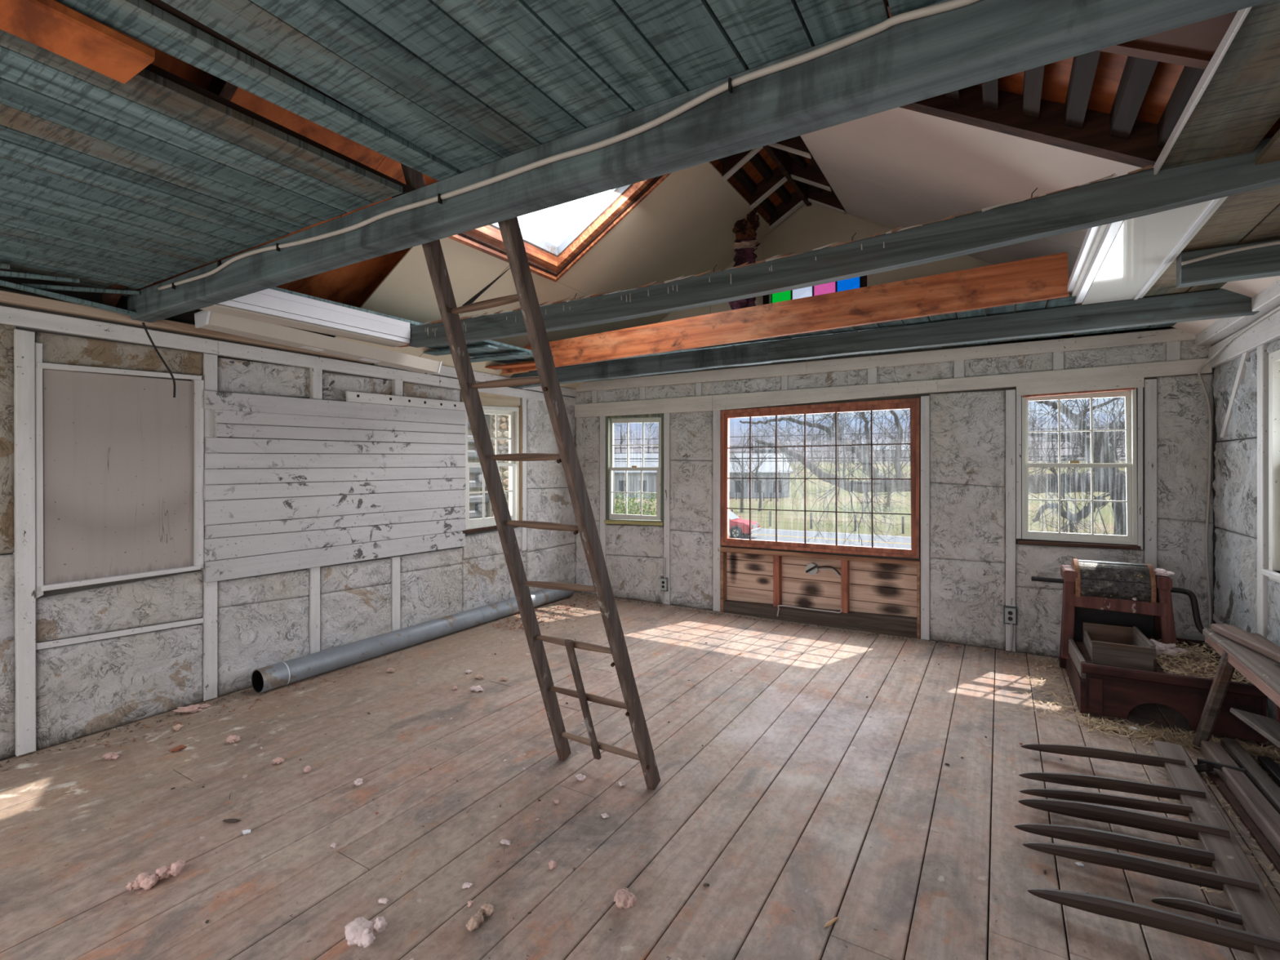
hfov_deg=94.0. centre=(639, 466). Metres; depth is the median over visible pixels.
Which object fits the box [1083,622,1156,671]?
wooden box
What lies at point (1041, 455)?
power line
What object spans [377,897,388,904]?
tuft
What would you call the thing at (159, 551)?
wall
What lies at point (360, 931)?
tuft
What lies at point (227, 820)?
twig
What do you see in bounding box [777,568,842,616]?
cable
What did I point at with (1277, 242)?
cable
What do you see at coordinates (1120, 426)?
power line
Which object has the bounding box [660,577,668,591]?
outlet
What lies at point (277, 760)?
tuft
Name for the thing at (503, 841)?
tuft
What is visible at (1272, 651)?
plank
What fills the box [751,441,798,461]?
house
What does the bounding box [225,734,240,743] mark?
tuft
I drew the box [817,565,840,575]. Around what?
cable
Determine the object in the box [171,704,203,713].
tuft
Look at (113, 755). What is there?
tuft
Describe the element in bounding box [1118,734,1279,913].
straw
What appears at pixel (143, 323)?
wire
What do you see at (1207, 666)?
straw
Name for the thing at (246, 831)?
paper scrap
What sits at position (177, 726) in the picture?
tuft
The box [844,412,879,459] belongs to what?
bare tree
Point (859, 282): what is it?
window
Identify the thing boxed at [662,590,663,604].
cable
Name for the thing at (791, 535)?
road
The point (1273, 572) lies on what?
window
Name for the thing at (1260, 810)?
timber
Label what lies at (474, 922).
tuft
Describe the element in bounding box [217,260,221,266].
hook
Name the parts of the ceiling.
soffit panel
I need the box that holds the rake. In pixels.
[1014,740,1279,959]
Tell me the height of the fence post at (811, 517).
1.150 m
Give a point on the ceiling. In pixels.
(117, 167)
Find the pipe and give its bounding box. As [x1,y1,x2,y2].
[251,588,573,693]
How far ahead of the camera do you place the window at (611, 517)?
6.51 m
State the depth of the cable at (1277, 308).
4.05 m
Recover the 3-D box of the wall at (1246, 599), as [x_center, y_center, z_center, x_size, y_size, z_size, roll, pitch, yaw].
[2.198,0.375,1.185,0.240,2.750,6.900,0,0,31]
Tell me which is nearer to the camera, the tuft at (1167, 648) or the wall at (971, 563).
the tuft at (1167, 648)
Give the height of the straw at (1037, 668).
0.027 m
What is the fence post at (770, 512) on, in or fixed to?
on the ground
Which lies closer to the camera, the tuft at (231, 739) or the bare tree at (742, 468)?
the tuft at (231, 739)
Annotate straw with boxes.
[986,653,1142,730]
[1070,709,1279,764]
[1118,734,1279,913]
[1147,637,1253,684]
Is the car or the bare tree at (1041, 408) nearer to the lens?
the car
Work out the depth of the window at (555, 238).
4.48 m
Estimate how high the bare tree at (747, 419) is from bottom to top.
16.290 m
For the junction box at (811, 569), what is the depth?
5.49 m
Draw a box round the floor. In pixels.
[0,591,1279,959]
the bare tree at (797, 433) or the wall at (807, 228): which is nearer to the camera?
the wall at (807, 228)
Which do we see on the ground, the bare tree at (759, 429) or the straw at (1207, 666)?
the bare tree at (759, 429)
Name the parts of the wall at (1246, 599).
plaster panel, plaster panel, plaster panel, plate, plate, plaster panel, plaster panel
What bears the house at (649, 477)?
on the ground
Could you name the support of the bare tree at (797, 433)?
on the ground
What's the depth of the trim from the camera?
5.50 m
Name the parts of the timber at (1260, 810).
rail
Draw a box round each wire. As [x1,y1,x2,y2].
[142,322,176,397]
[614,508,1112,533]
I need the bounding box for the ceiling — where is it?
[0,0,1279,388]
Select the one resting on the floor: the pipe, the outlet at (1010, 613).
the pipe
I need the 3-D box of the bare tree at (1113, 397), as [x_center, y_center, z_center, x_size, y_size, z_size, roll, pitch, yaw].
[80.037,-5.291,104.121,12.476,15.351,13.833,0,0,20]
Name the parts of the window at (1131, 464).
sash, sash, sill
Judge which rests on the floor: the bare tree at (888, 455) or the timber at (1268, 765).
the timber at (1268, 765)
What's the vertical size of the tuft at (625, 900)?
0.056 m
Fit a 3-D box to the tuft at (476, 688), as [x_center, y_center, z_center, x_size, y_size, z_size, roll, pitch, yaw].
[-1.052,1.432,3.844,0.086,0.037,0.055,0,0,31]
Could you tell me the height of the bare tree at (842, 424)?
13.356 m
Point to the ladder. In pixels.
(510, 231)
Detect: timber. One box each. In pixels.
[1193,740,1279,874]
[1220,737,1279,813]
[1257,755,1279,786]
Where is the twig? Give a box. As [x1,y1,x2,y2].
[222,818,240,822]
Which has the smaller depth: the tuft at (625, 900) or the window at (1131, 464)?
the tuft at (625, 900)
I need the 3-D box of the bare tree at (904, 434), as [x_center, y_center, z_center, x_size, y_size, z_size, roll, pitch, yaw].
[89.811,-11.777,197.633,12.716,20.485,13.094,0,0,28]
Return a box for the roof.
[102,0,1279,389]
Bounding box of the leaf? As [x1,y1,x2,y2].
[167,744,186,752]
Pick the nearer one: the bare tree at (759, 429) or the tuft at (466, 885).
the tuft at (466, 885)
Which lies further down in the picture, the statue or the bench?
the bench
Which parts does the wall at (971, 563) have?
plaster panel, plaster panel, plaster panel, plaster panel, plaster panel, plaster panel, header plate, plaster panel, plaster panel, plaster panel, plaster panel, plaster panel, sill plate, header plate, plaster panel, plaster panel, plaster panel, plaster panel, plaster panel, plaster panel, casing, plaster panel, header plate, plaster panel, head casing, plaster panel, casing, plaster panel, plaster panel, plaster panel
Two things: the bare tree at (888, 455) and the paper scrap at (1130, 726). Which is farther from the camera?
the bare tree at (888, 455)
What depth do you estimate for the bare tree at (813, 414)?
152.11 m
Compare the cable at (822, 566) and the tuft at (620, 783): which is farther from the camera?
the cable at (822, 566)
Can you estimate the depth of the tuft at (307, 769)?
2.82 m
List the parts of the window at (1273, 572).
sill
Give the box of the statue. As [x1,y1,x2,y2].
[728,207,760,310]
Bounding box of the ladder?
[400,163,660,790]
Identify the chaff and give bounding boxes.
[1155,648,1232,681]
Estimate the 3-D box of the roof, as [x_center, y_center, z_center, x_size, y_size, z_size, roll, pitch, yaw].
[-0.152,-1.688,2.604,6.050,1.789,7.098,0,0,31]
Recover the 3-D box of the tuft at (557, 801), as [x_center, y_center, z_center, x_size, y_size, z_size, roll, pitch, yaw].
[-0.357,1.441,2.564,0.029,0.019,0.021,0,0,31]
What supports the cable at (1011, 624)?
hanging from the outlet at (1010, 613)
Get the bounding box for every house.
[614,453,793,497]
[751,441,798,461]
[857,442,910,460]
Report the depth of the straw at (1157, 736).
3.19 m
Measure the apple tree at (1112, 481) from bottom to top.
10.300 m
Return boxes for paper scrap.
[241,829,251,835]
[1075,862,1084,866]
[1128,726,1141,731]
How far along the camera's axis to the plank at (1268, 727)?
2.71 m
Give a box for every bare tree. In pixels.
[614,422,638,453]
[629,422,658,453]
[729,425,767,512]
[737,426,785,511]
[740,418,767,445]
[741,429,763,453]
[752,415,793,462]
[791,433,808,451]
[800,413,835,462]
[808,440,822,459]
[809,412,862,471]
[810,413,855,477]
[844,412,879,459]
[877,431,910,506]
[881,420,906,460]
[891,418,910,449]
[894,409,910,442]
[1029,408,1051,457]
[1050,397,1125,461]
[1056,402,1104,462]
[1112,410,1125,458]
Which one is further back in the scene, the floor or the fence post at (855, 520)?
the fence post at (855, 520)
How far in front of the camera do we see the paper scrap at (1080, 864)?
2.17 m
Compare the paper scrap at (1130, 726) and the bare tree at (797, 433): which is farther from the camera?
the bare tree at (797, 433)
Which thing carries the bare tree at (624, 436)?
on the ground
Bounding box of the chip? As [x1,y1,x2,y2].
[823,916,838,927]
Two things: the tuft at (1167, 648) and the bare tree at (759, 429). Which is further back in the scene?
the bare tree at (759, 429)
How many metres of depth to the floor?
2.46 m
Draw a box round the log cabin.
[467,413,489,519]
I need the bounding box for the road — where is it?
[728,528,911,549]
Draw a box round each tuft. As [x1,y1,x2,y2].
[102,751,121,759]
[125,859,185,890]
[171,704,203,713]
[172,723,183,731]
[197,703,210,708]
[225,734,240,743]
[272,756,284,764]
[303,765,311,773]
[330,842,337,848]
[344,916,386,948]
[353,777,363,786]
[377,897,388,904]
[386,667,395,671]
[462,882,472,888]
[465,902,493,931]
[466,900,473,907]
[470,685,483,692]
[473,674,484,679]
[499,675,507,680]
[500,839,511,844]
[548,860,556,870]
[553,799,559,804]
[575,773,586,781]
[600,813,609,817]
[613,887,636,910]
[618,780,625,786]
[1149,638,1191,657]
[1154,568,1175,576]
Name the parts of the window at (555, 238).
pane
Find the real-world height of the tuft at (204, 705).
0.025 m
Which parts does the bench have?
leg, seat, leg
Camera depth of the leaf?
3.03 m
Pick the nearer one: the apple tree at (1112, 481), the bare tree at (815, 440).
the apple tree at (1112, 481)
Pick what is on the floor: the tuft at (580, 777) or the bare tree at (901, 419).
the tuft at (580, 777)
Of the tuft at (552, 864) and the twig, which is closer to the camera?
the tuft at (552, 864)
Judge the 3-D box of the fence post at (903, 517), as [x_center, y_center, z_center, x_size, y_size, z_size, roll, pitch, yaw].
[17.562,3.925,39.858,0.145,1.150,0.136,0,0,31]
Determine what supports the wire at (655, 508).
attached to the fence post
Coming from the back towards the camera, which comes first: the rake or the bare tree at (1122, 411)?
the bare tree at (1122, 411)
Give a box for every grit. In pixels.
[0,596,570,770]
[576,593,1030,657]
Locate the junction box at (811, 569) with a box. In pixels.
[805,562,819,575]
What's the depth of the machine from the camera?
3.73 m
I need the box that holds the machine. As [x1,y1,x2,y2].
[1031,558,1267,746]
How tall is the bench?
0.559 m
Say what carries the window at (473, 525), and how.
in the wall at (159, 551)
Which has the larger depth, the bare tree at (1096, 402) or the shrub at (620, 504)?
the bare tree at (1096, 402)
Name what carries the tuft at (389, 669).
on the floor
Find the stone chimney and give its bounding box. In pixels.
[480,414,508,517]
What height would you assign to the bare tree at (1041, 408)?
20.523 m
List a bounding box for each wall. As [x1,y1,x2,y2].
[0,268,577,760]
[574,328,1218,657]
[657,203,1174,351]
[1195,279,1279,720]
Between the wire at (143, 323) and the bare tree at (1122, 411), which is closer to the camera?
the wire at (143, 323)
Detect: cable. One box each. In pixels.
[157,0,980,290]
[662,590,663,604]
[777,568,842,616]
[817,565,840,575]
[1008,623,1013,651]
[1181,240,1279,265]
[1197,305,1279,647]
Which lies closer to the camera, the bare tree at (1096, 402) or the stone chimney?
the stone chimney
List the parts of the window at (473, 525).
sill, sash, sash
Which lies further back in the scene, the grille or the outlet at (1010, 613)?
the grille
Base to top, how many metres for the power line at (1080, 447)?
0.388 m
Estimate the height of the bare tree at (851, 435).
19.068 m
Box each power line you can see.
[614,426,1124,439]
[614,439,1125,448]
[614,447,1125,453]
[614,455,1125,459]
[614,459,1125,462]
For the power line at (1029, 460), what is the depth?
30.28 m
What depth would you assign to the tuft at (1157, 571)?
3.78 m
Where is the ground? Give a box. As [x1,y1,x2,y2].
[614,413,1125,536]
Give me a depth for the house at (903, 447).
182.23 m
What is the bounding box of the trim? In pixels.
[728,558,915,590]
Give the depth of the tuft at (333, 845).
2.27 m
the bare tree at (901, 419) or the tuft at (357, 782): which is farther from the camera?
the bare tree at (901, 419)
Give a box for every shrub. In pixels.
[614,490,656,515]
[614,498,651,515]
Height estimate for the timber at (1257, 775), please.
0.062 m
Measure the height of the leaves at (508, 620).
0.024 m
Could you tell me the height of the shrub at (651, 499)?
3.751 m
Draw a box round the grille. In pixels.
[751,524,757,528]
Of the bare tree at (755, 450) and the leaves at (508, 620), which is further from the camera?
the bare tree at (755, 450)
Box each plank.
[1210,623,1279,662]
[1230,707,1279,747]
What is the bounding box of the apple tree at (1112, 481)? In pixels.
[728,396,1126,546]
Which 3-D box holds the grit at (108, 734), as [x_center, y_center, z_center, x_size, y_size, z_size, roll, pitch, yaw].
[-1.950,1.440,4.752,0.214,0.020,4.502,0,0,31]
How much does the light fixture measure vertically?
0.161 m
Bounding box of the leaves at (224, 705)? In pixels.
[93,652,413,747]
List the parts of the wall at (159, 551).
plaster panel, plaster panel, casing, plate, panel, plaster panel, plaster panel, plaster panel, casing, casing, casing, plaster panel, plaster panel, plaster panel, plate, plaster panel, plaster panel, plaster panel, peg rail, plaster panel, plaster panel, plaster panel, plaster panel, plaster panel, plate, casing, plaster panel, plaster panel, plaster panel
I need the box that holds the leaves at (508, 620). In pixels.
[491,595,598,631]
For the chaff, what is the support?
on the machine
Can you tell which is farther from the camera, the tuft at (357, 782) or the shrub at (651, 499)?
the shrub at (651, 499)
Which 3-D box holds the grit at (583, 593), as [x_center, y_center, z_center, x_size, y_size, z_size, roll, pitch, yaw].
[1.133,1.440,5.628,4.269,0.020,0.239,0,0,31]
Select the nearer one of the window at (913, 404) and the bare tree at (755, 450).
the window at (913, 404)
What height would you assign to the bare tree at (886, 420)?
13.143 m
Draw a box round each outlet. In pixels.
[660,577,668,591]
[1003,604,1017,625]
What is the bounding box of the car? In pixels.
[728,509,760,538]
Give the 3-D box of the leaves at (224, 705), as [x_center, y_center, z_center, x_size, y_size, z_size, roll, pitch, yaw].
[-2.287,1.441,3.835,0.488,0.018,1.822,0,0,31]
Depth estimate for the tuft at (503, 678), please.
4.03 m
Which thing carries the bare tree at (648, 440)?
on the ground
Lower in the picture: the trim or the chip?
the chip
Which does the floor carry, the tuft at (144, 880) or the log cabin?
the tuft at (144, 880)
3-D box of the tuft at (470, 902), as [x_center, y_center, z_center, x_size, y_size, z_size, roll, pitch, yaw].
[-0.560,1.441,1.967,0.019,0.018,0.022,0,0,31]
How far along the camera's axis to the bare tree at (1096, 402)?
134.04 m
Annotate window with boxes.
[447,173,671,282]
[461,405,519,533]
[604,413,663,526]
[720,397,919,558]
[763,275,866,304]
[1017,387,1141,550]
[1262,349,1279,582]
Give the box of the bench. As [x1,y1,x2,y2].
[1191,627,1279,750]
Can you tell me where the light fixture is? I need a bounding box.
[194,310,442,374]
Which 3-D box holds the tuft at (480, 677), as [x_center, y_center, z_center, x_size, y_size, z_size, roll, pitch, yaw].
[-1.098,1.437,4.073,0.086,0.027,0.039,0,0,22]
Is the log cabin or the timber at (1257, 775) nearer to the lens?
the timber at (1257, 775)
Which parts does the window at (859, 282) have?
pane, pane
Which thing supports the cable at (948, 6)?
attached to the ceiling
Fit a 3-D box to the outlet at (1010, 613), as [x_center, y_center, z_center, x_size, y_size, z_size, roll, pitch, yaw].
[2.886,1.163,4.652,0.090,0.144,0.037,0,0,31]
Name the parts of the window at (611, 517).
sill, sash, sash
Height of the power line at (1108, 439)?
0.407 m
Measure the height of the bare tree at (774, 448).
14.021 m
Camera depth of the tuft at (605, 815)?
2.46 m
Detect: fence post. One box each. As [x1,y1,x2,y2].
[768,511,771,526]
[809,512,812,528]
[853,514,856,531]
[902,516,904,533]

